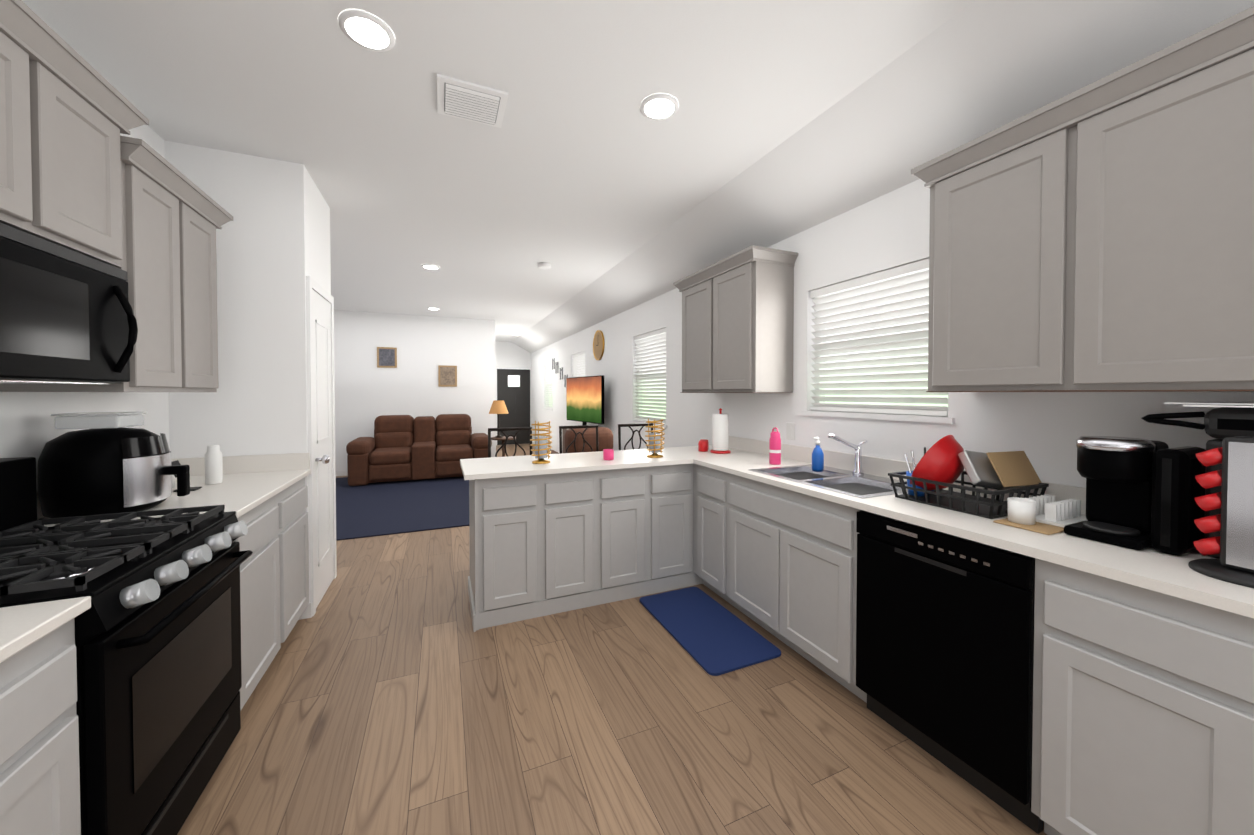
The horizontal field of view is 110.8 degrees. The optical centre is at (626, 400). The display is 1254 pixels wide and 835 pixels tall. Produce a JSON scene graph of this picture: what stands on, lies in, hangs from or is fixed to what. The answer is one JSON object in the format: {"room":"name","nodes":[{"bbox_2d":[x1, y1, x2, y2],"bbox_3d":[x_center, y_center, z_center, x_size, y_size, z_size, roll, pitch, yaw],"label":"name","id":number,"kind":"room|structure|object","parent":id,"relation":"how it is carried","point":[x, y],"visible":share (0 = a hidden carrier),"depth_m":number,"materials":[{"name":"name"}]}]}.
{"room":"kitchen","nodes":[
{"label":"kitchen","id":0,"kind":"room"},
{"bbox_2d":[0,125,169,489],"bbox_3d":[-1.595,-0.004,0.067,0.120,2.753,4.980,0,1,-23],"label":"wall","id":1,"kind":"structure","parent":0,"point":[27,425],"depth_m":1.72,"materials":[{"name":"white paint"}]},
{"bbox_2d":[0,0,79,235],"bbox_3d":[-1.741,-0.738,1.002,0.350,0.540,0.476,0,1,-23],"label":"upper cabinet","id":2,"kind":"object","parent":1,"relation":"attached to","point":[38,78],"depth_m":1.21,"materials":[{"name":"grey wood"}]},
{"bbox_2d":[0,204,159,387],"bbox_3d":[-1.772,-0.256,1.151,0.404,0.400,0.753,0,1,-23],"label":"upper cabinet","id":3,"kind":"object","parent":1,"relation":"attached to","point":[75,312],"depth_m":1.32,"materials":[{"name":"grey wood"}]},
{"bbox_2d":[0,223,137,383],"bbox_3d":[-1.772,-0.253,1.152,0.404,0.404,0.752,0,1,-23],"label":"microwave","id":4,"kind":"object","parent":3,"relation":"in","point":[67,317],"depth_m":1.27,"materials":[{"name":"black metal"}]},
{"bbox_2d":[0,460,171,527],"bbox_3d":[-1.716,0.400,0.537,0.019,0.099,4.028,0,1,-23],"label":"backsplash","id":5,"kind":"structure","parent":1,"relation":"attached to","point":[20,509],"depth_m":1.41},
{"bbox_2d":[0,144,191,391],"bbox_3d":[-2.018,-0.479,1.647,0.346,0.890,0.349,0,1,-23],"label":"upper cabinet","id":6,"kind":"object","parent":1,"relation":"attached to","point":[161,196],"depth_m":1.77,"materials":[{"name":"grey wood"}]},
{"bbox_2d":[76,64,139,263],"bbox_3d":[-1.891,-0.744,1.351,0.350,0.540,0.285,0,1,-23],"label":"upper cabinet","id":7,"kind":"object","parent":1,"relation":"attached to","point":[105,159],"depth_m":1.45,"materials":[{"name":"grey wood"}]},
{"bbox_2d":[188,188,223,391],"bbox_3d":[-2.156,-0.484,1.968,0.346,0.890,0.349,0,1,-23],"label":"upper cabinet","id":8,"kind":"object","parent":1,"relation":"attached to","point":[203,220],"depth_m":2.04,"materials":[{"name":"grey wood"}]},
{"bbox_2d":[164,140,330,619],"bbox_3d":[-2.421,-0.049,2.787,0.745,2.753,0.670,0,1,-23],"label":"wall","id":9,"kind":"structure","parent":0,"point":[273,244],"depth_m":2.53,"materials":[{"name":"white paint"}]},
{"bbox_2d":[172,453,309,475],"bbox_3d":[-2.212,0.367,2.505,0.620,0.099,0.019,0,1,-23],"label":"backsplash","id":10,"kind":"structure","parent":9,"relation":"attached to","point":[268,462],"depth_m":2.52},
{"bbox_2d":[306,276,336,615],"bbox_3d":[-2.039,0.280,2.956,0.086,2.090,0.640,0,1,-23],"label":"door","id":11,"kind":"structure","parent":0,"point":[321,429],"depth_m":2.88,"materials":[{"name":"white wood"}]},
{"bbox_2d":[334,310,495,470],"bbox_3d":[-4.921,-0.122,7.203,5.250,2.753,0.120,0,1,-23],"label":"wall","id":12,"kind":"structure","parent":0,"point":[367,391],"depth_m":7.60,"materials":[{"name":"white paint"}]},
{"bbox_2d":[336,470,347,475],"bbox_3d":[-4.888,1.210,7.167,5.263,0.090,0.013,0,1,-23],"label":"baseboard","id":13,"kind":"structure","parent":12,"relation":"attached to","point":[342,473],"depth_m":7.22,"materials":[{"name":"white"}]},
{"bbox_2d":[377,347,396,367],"bbox_3d":[-4.134,-0.745,7.452,0.300,0.350,0.020,0,1,-23],"label":"picture","id":14,"kind":"object","parent":12,"relation":"attached to","point":[386,357],"visible":1,"depth_m":7.44,"materials":[{"name":"paper"}]},
{"bbox_2d":[438,365,456,386],"bbox_3d":[-3.247,-0.446,7.837,0.310,0.380,0.020,0,1,-23],"label":"picture","id":15,"kind":"object","parent":12,"relation":"attached to","point":[447,376],"visible":0.93,"depth_m":7.83,"materials":[{"name":"beige paper"}]},
{"bbox_2d":[22,0,974,341],"bbox_3d":[-3.260,-1.508,4.182,6.140,0.120,13.900,0,1,-23],"label":"ceiling","id":16,"kind":"structure","parent":0,"point":[578,170],"depth_m":2.07,"materials":[{"name":"white paint"}]},
{"bbox_2d":[338,9,394,51],"bbox_3d":[-0.986,-1.400,1.644,0.184,0.012,0.184,0,1,-23],"label":"recessed light","id":17,"kind":"object","parent":16,"relation":"in","point":[366,30],"visible":1,"depth_m":1.63,"materials":[{"name":"white plastic"}]},
{"bbox_2d":[421,264,439,268],"bbox_3d":[-2.128,-1.450,4.690,0.184,0.012,0.184,0,1,-23],"label":"recessed light","id":18,"kind":"object","parent":16,"relation":"in","point":[429,266],"visible":0.98,"depth_m":4.65,"materials":[{"name":"white plastic"}]},
{"bbox_2d":[437,74,507,127],"bbox_3d":[-0.734,-1.402,2.046,0.300,0.021,0.270,0,1,-23],"label":"ceiling vent","id":19,"kind":"object","parent":16,"relation":"in","point":[468,101],"visible":0.98,"depth_m":2.02,"materials":[{"name":"white metal"}]},
{"bbox_2d":[538,262,550,269],"bbox_3d":[-0.878,-1.435,4.617,0.140,0.039,0.140,0,1,-23],"label":"smoke detector","id":20,"kind":"object","parent":16,"relation":"attached to","point":[543,265],"visible":1,"depth_m":4.57,"materials":[{"name":"white plastic"}]},
{"bbox_2d":[640,93,678,119],"bbox_3d":[0.155,-1.407,2.079,0.184,0.012,0.184,0,1,-23],"label":"recessed light","id":21,"kind":"object","parent":16,"relation":"in","point":[660,106],"visible":1,"depth_m":2.06,"materials":[{"name":"white plastic"}]},
{"bbox_2d":[495,341,530,368],"bbox_3d":[-3.232,-0.269,11.625,1.580,2.900,0.120,0,1,-23],"label":"wall","id":22,"kind":"structure","parent":0,"point":[509,354],"depth_m":11.59,"materials":[{"name":"white paint"}]},
{"bbox_2d":[497,369,529,444],"bbox_3d":[-3.056,0.162,11.693,0.870,2.024,0.046,0,1,-23],"label":"front door","id":23,"kind":"structure","parent":22,"relation":"in","point":[513,389],"depth_m":11.69,"materials":[{"name":"black wood"}]},
{"bbox_2d":[496,366,530,444],"bbox_3d":[-3.063,0.127,11.630,0.969,2.110,0.014,0,1,-23],"label":"door frame","id":24,"kind":"structure","parent":22,"relation":"attached to","point":[519,367],"depth_m":11.54,"materials":[{"name":"white wood"}]},
{"bbox_2d":[177,444,1046,834],"bbox_3d":[-2.952,1.362,4.361,6.810,0.120,13.900,0,1,-23],"label":"floor","id":25,"kind":"structure","parent":0,"point":[393,694],"depth_m":1.73,"materials":[{"name":"brown wood"}]},
{"bbox_2d":[0,608,95,834],"bbox_3d":[-1.414,0.926,0.622,0.631,0.875,0.530,0,1,-23],"label":"base cabinet","id":26,"kind":"object","parent":25,"relation":"on","point":[48,717],"depth_m":0.90,"materials":[{"name":"grey wood"}]},
{"bbox_2d":[0,596,91,659],"bbox_3d":[-1.075,0.481,-0.166,0.643,0.040,2.228,0,1,-23],"label":"countertop","id":27,"kind":"structure","parent":26,"relation":"on","point":[21,625],"depth_m":0.89,"materials":[{"name":"white stone"}]},
{"bbox_2d":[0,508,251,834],"bbox_3d":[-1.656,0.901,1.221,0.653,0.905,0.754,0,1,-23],"label":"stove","id":28,"kind":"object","parent":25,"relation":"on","point":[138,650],"depth_m":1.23,"materials":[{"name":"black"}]},
{"bbox_2d":[12,468,310,527],"bbox_3d":[-2.019,0.445,2.036,0.643,0.040,1.036,0,1,-23],"label":"countertop","id":29,"kind":"structure","parent":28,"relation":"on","point":[237,489],"depth_m":1.93,"materials":[{"name":"white stone"}]},
{"bbox_2d":[37,412,189,517],"bbox_3d":[-1.982,0.238,1.695,0.397,0.384,0.337,0,1,-23],"label":"air fryer","id":30,"kind":"object","parent":29,"relation":"on","point":[101,470],"visible":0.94,"depth_m":1.59,"materials":[{"name":"black plastic"}]},
{"bbox_2d":[172,475,174,487],"bbox_3d":[-2.233,0.387,2.096,0.064,0.072,0.062,0,1,-23],"label":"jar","id":31,"kind":"object","parent":29,"relation":"on","point":[173,481],"visible":0.02,"depth_m":2.08,"materials":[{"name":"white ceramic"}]},
{"bbox_2d":[171,460,201,491],"bbox_3d":[-2.091,0.354,2.048,0.096,0.140,0.080,0,1,-23],"label":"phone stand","id":32,"kind":"object","parent":29,"relation":"on","point":[176,462],"visible":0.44,"depth_m":2.04,"materials":[{"name":"black"}]},
{"bbox_2d":[204,445,222,484],"bbox_3d":[-2.106,0.323,2.204,0.066,0.196,0.065,0,1,-23],"label":"bottle","id":33,"kind":"object","parent":29,"relation":"on","point":[213,465],"visible":1,"depth_m":2.18,"materials":[{"name":"white plastic"}]},
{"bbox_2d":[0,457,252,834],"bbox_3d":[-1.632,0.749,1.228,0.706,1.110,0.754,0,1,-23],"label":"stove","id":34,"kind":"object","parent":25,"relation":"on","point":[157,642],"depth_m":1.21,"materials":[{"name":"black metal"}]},
{"bbox_2d":[248,492,287,691],"bbox_3d":[-1.922,0.906,1.808,0.631,0.875,0.529,0,1,-23],"label":"base cabinet","id":35,"kind":"object","parent":25,"relation":"on","point":[267,558],"depth_m":2.00,"materials":[{"name":"grey wood"}]},
{"bbox_2d":[284,472,310,634],"bbox_3d":[-2.126,0.898,2.285,0.631,0.875,0.508,0,1,-23],"label":"base cabinet","id":36,"kind":"object","parent":25,"relation":"on","point":[296,543],"depth_m":2.42,"materials":[{"name":"grey wood"}]},
{"bbox_2d":[336,476,468,540],"bbox_3d":[-3.665,1.276,5.529,3.820,0.011,3.490,0,1,-23],"label":"living room rug","id":37,"kind":"object","parent":25,"relation":"on","point":[383,508],"visible":0.17,"depth_m":5.22,"materials":[{"name":"blue carpet"}]},
{"bbox_2d":[346,414,491,485],"bbox_3d":[-3.318,0.743,7.083,2.040,1.000,0.950,0,1,-23],"label":"sofa","id":38,"kind":"object","parent":37,"relation":"on","point":[401,447],"visible":0.92,"depth_m":6.85,"materials":[{"name":"brown leather"}]},
{"bbox_2d":[468,506,499,631],"bbox_3d":[-0.818,0.890,2.832,0.396,0.876,0.562,0,1,-23],"label":"base cabinet","id":39,"kind":"object","parent":25,"relation":"on","point":[482,604],"depth_m":2.54,"materials":[{"name":"grey wood"}]},
{"bbox_2d":[491,436,515,456],"bbox_3d":[-2.203,0.948,7.722,0.440,0.594,0.440,0,1,-23],"label":"end table","id":40,"kind":"object","parent":25,"relation":"on","point":[503,438],"visible":0.5,"depth_m":7.67,"materials":[{"name":"brown wood"}]},
{"bbox_2d":[489,400,507,437],"bbox_3d":[-2.277,0.323,7.680,0.340,0.653,0.340,0,1,-23],"label":"table lamp","id":41,"kind":"object","parent":40,"relation":"on","point":[498,407],"visible":0.9,"depth_m":7.58,"materials":[{"name":"fabric"}]},
{"bbox_2d":[488,427,532,457],"bbox_3d":[-0.899,0.772,3.459,0.442,1.087,0.444,0,1,-23],"label":"stool","id":42,"kind":"object","parent":25,"relation":"on","point":[506,436],"visible":0.29,"depth_m":3.62,"materials":[{"name":"black metal"}]},
{"bbox_2d":[562,429,567,452],"bbox_3d":[-0.650,0.858,6.673,0.410,0.809,1.150,0,1,-23],"label":"media console","id":43,"kind":"object","parent":25,"relation":"on","point":[563,439],"visible":0.02,"depth_m":7.04,"materials":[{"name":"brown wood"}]},
{"bbox_2d":[566,375,603,424],"bbox_3d":[-0.648,0.044,6.604,0.293,0.820,1.148,0,1,-23],"label":"tv","id":44,"kind":"object","parent":43,"relation":"on","point":[585,400],"visible":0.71,"depth_m":6.50,"materials":[{"name":"black"}]},
{"bbox_2d":[559,425,598,453],"bbox_3d":[-0.348,0.768,3.695,0.442,1.087,0.444,0,1,-23],"label":"stool","id":45,"kind":"object","parent":25,"relation":"on","point":[572,428],"visible":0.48,"depth_m":3.86,"materials":[{"name":"black metal"}]},
{"bbox_2d":[547,427,614,453],"bbox_3d":[-0.576,0.801,5.534,0.974,0.960,0.900,0,1,-23],"label":"recliner","id":46,"kind":"object","parent":25,"relation":"on","point":[605,437],"visible":0.15,"depth_m":5.12,"materials":[{"name":"brown leather"}]},
{"bbox_2d":[618,423,652,449],"bbox_3d":[0.167,0.765,3.916,0.442,1.087,0.444,0,1,-23],"label":"stool","id":47,"kind":"object","parent":25,"relation":"on","point":[629,426],"visible":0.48,"depth_m":4.07,"materials":[{"name":"black metal"}]},
{"bbox_2d":[639,587,780,675],"bbox_3d":[0.449,1.324,2.576,0.455,0.012,0.860,0,1,-23],"label":"kitchen mat","id":48,"kind":"object","parent":25,"relation":"on","point":[711,636],"visible":0.94,"depth_m":2.48,"materials":[{"name":"blue rubber"}]},
{"bbox_2d":[1024,658,1253,834],"bbox_3d":[1.585,0.916,1.230,0.622,0.876,0.412,0,1,-23],"label":"base cabinet","id":49,"kind":"object","parent":25,"relation":"on","point":[1194,773],"depth_m":1.05,"materials":[{"name":"grey wood"}]},
{"bbox_2d":[460,446,1253,821],"bbox_3d":[0.395,0.444,2.086,2.132,0.040,2.962,0,1,-23],"label":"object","id":50,"kind":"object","parent":49,"relation":"on","point":[1022,661],"depth_m":1.64,"materials":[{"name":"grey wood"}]},
{"bbox_2d":[530,421,551,463],"bbox_3d":[-0.570,0.273,2.873,0.147,0.275,0.143,0,1,-23],"label":"candle holder","id":51,"kind":"object","parent":50,"relation":"on","point":[541,453],"visible":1,"depth_m":2.84,"materials":[{"name":"gold metal"}]},
{"bbox_2d":[603,449,613,459],"bbox_3d":[-0.128,0.373,2.998,0.074,0.070,0.074,0,1,-23],"label":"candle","id":52,"kind":"object","parent":50,"relation":"on","point":[608,454],"visible":1,"depth_m":2.97,"materials":[{"name":"pink wax"}]},
{"bbox_2d":[645,419,664,457],"bbox_3d":[0.202,0.268,3.138,0.147,0.275,0.143,0,1,-23],"label":"candle holder","id":53,"kind":"object","parent":50,"relation":"on","point":[655,445],"visible":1,"depth_m":3.10,"materials":[{"name":"gold metal"}]},
{"bbox_2d":[698,439,708,451],"bbox_3d":[0.618,0.359,3.492,0.075,0.082,0.175,0,1,14],"label":"canister","id":54,"kind":"object","parent":50,"relation":"on","point":[703,445],"visible":0.98,"depth_m":3.42,"materials":[{"name":"red plastic"}]},
{"bbox_2d":[710,408,730,453],"bbox_3d":[0.726,0.230,3.362,0.156,0.345,0.156,0,1,-23],"label":"paper towel","id":55,"kind":"object","parent":50,"relation":"on","point":[720,432],"visible":1,"depth_m":3.31,"materials":[{"name":"white paper"}]},
{"bbox_2d":[769,427,780,464],"bbox_3d":[0.963,0.292,2.812,0.074,0.239,0.073,0,1,-23],"label":"water bottle","id":56,"kind":"object","parent":50,"relation":"on","point":[775,449],"visible":1,"depth_m":2.78,"materials":[{"name":"pink plastic"}]},
{"bbox_2d":[812,437,823,471],"bbox_3d":[1.126,0.315,2.556,0.068,0.202,0.066,0,1,-23],"label":"soap bottle","id":57,"kind":"object","parent":50,"relation":"on","point":[817,459],"visible":1,"depth_m":2.53,"materials":[{"name":"blue plastic"}]},
{"bbox_2d":[752,462,907,497],"bbox_3d":[1.117,0.513,2.343,0.527,0.194,0.763,0,1,-23],"label":"sink","id":58,"kind":"object","parent":50,"relation":"in","point":[836,478],"depth_m":2.34,"materials":[{"name":"silver metal"}]},
{"bbox_2d":[828,434,867,473],"bbox_3d":[1.229,0.297,2.413,0.248,0.234,0.067,0,1,-23],"label":"faucet","id":59,"kind":"object","parent":50,"relation":"on","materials":[{"name":"silver metal"}]},
{"bbox_2d":[856,510,1042,833],"bbox_3d":[1.378,0.910,1.705,0.617,0.872,0.592,0,1,-23],"label":"dishwasher","id":60,"kind":"object","parent":50,"relation":"in","point":[947,625],"depth_m":1.50,"materials":[{"name":"black metal"}]},
{"bbox_2d":[888,435,1048,518],"bbox_3d":[1.411,0.287,1.810,0.374,0.282,0.405,0,1,-23],"label":"dish rack","id":61,"kind":"object","parent":50,"relation":"on","point":[945,461],"visible":0.98,"depth_m":1.74,"materials":[{"name":"black"}]},
{"bbox_2d":[910,435,963,490],"bbox_3d":[1.363,0.293,1.858,0.280,0.280,0.105,12,21,-38],"label":"bowl","id":62,"kind":"object","parent":61,"relation":"on","point":[944,461],"depth_m":1.80,"materials":[{"name":"red plastic"}]},
{"bbox_2d":[993,494,1087,534],"bbox_3d":[1.497,0.351,1.528,0.350,0.162,0.172,0,1,-23],"label":"tray","id":63,"kind":"object","parent":50,"relation":"on","point":[1046,514],"visible":0.83,"depth_m":1.51,"materials":[{"name":"white ceramic"}]},
{"bbox_2d":[1064,436,1205,554],"bbox_3d":[1.568,0.276,1.338,0.228,0.320,0.245,0,1,-23],"label":"coffee maker","id":64,"kind":"object","parent":50,"relation":"on","point":[1141,494],"visible":0.94,"depth_m":1.29,"materials":[{"name":"black plastic"}]},
{"bbox_2d":[1141,402,1253,558],"bbox_3d":[1.721,0.222,1.209,0.348,0.432,0.289,0,1,-23],"label":"mug rack","id":65,"kind":"object","parent":50,"relation":"on","point":[1228,419],"visible":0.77,"depth_m":1.19,"materials":[{"name":"black metal"}]},
{"bbox_2d":[1188,436,1253,587],"bbox_3d":[1.550,0.265,1.072,0.190,0.350,0.190,0,1,-23],"label":"pod carousel","id":66,"kind":"object","parent":50,"relation":"on","point":[1232,544],"visible":1,"depth_m":1.07,"materials":[{"name":"black"}]},
{"bbox_2d":[512,0,1253,352],"bbox_3d":[-0.131,-1.348,5.526,0.670,0.485,13.900,0,1,-23],"label":"ceiling","id":67,"kind":"structure","parent":0,"point":[974,70],"depth_m":1.97,"materials":[{"name":"white paint"}]},
{"bbox_2d":[530,179,1253,487],"bbox_3d":[0.108,-0.170,5.648,0.150,2.900,13.900,0,1,-23],"label":"wall","id":68,"kind":"structure","parent":0,"point":[1044,431],"depth_m":2.59,"materials":[{"name":"white paint"}]},
{"bbox_2d":[543,361,552,410],"bbox_3d":[-1.762,-0.341,9.958,0.150,1.100,0.960,0,1,-23],"label":"window unit","id":69,"kind":"structure","parent":68,"relation":"in","point":[549,384],"depth_m":10.03,"materials":[{"name":"white"}]},
{"bbox_2d":[555,362,557,373],"bbox_3d":[-1.477,-0.697,9.122,0.018,0.240,0.190,0,1,-23],"label":"framed picture","id":70,"kind":"object","parent":68,"relation":"attached to","point":[556,368],"depth_m":9.18,"materials":[{"name":"grey"}]},
{"bbox_2d":[572,352,584,376],"bbox_3d":[-0.836,-0.305,7.798,0.150,1.100,0.960,0,1,-23],"label":"window unit","id":71,"kind":"structure","parent":68,"relation":"in","point":[578,360],"depth_m":7.82,"materials":[{"name":"white"}]},
{"bbox_2d":[593,330,604,359],"bbox_3d":[-0.440,-0.857,6.686,0.028,0.460,0.460,0,1,-23],"label":"wall clock","id":72,"kind":"object","parent":68,"relation":"attached to","point":[598,345],"visible":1,"depth_m":6.67,"materials":[{"name":"gold metal"}]},
{"bbox_2d":[630,328,666,427],"bbox_3d":[0.299,-0.261,5.151,0.150,1.100,0.960,0,1,-23],"label":"window unit","id":73,"kind":"structure","parent":68,"relation":"in","point":[650,361],"depth_m":5.15,"materials":[{"name":"white plastic"}]},
{"bbox_2d":[676,270,707,392],"bbox_3d":[0.712,-0.536,3.594,0.346,0.930,0.481,0,1,-23],"label":"upper cabinet","id":74,"kind":"object","parent":68,"relation":"attached to","point":[694,290],"depth_m":3.53,"materials":[{"name":"grey wood"}]},
{"bbox_2d":[708,246,795,392],"bbox_3d":[0.901,-0.529,3.153,0.346,0.930,0.479,0,1,-23],"label":"upper cabinet","id":75,"kind":"object","parent":68,"relation":"attached to","point":[751,294],"depth_m":2.97,"materials":[{"name":"grey wood"}]},
{"bbox_2d":[801,258,954,423],"bbox_3d":[1.430,-0.313,2.512,0.150,0.830,0.940,0,1,-23],"label":"window unit","id":76,"kind":"structure","parent":68,"relation":"in","point":[870,341],"depth_m":2.48,"materials":[{"name":"white plastic"}]},
{"bbox_2d":[729,436,1085,513],"bbox_3d":[1.367,0.368,2.501,0.018,0.099,2.962,0,1,-23],"label":"backsplash","id":77,"kind":"structure","parent":68,"relation":"attached to","point":[884,466],"depth_m":2.43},
{"bbox_2d":[920,102,1063,391],"bbox_3d":[1.523,-0.505,1.702,0.346,0.930,0.458,0,1,-23],"label":"upper cabinet","id":78,"kind":"object","parent":68,"relation":"attached to","point":[994,323],"depth_m":1.61,"materials":[{"name":"grey wood"}]},
{"bbox_2d":[1060,14,1253,391],"bbox_3d":[1.703,-0.498,1.281,0.346,0.930,0.457,0,1,-23],"label":"upper cabinet","id":79,"kind":"object","parent":68,"relation":"attached to","point":[1096,236],"depth_m":1.24,"materials":[{"name":"grey wood"}]}
]}

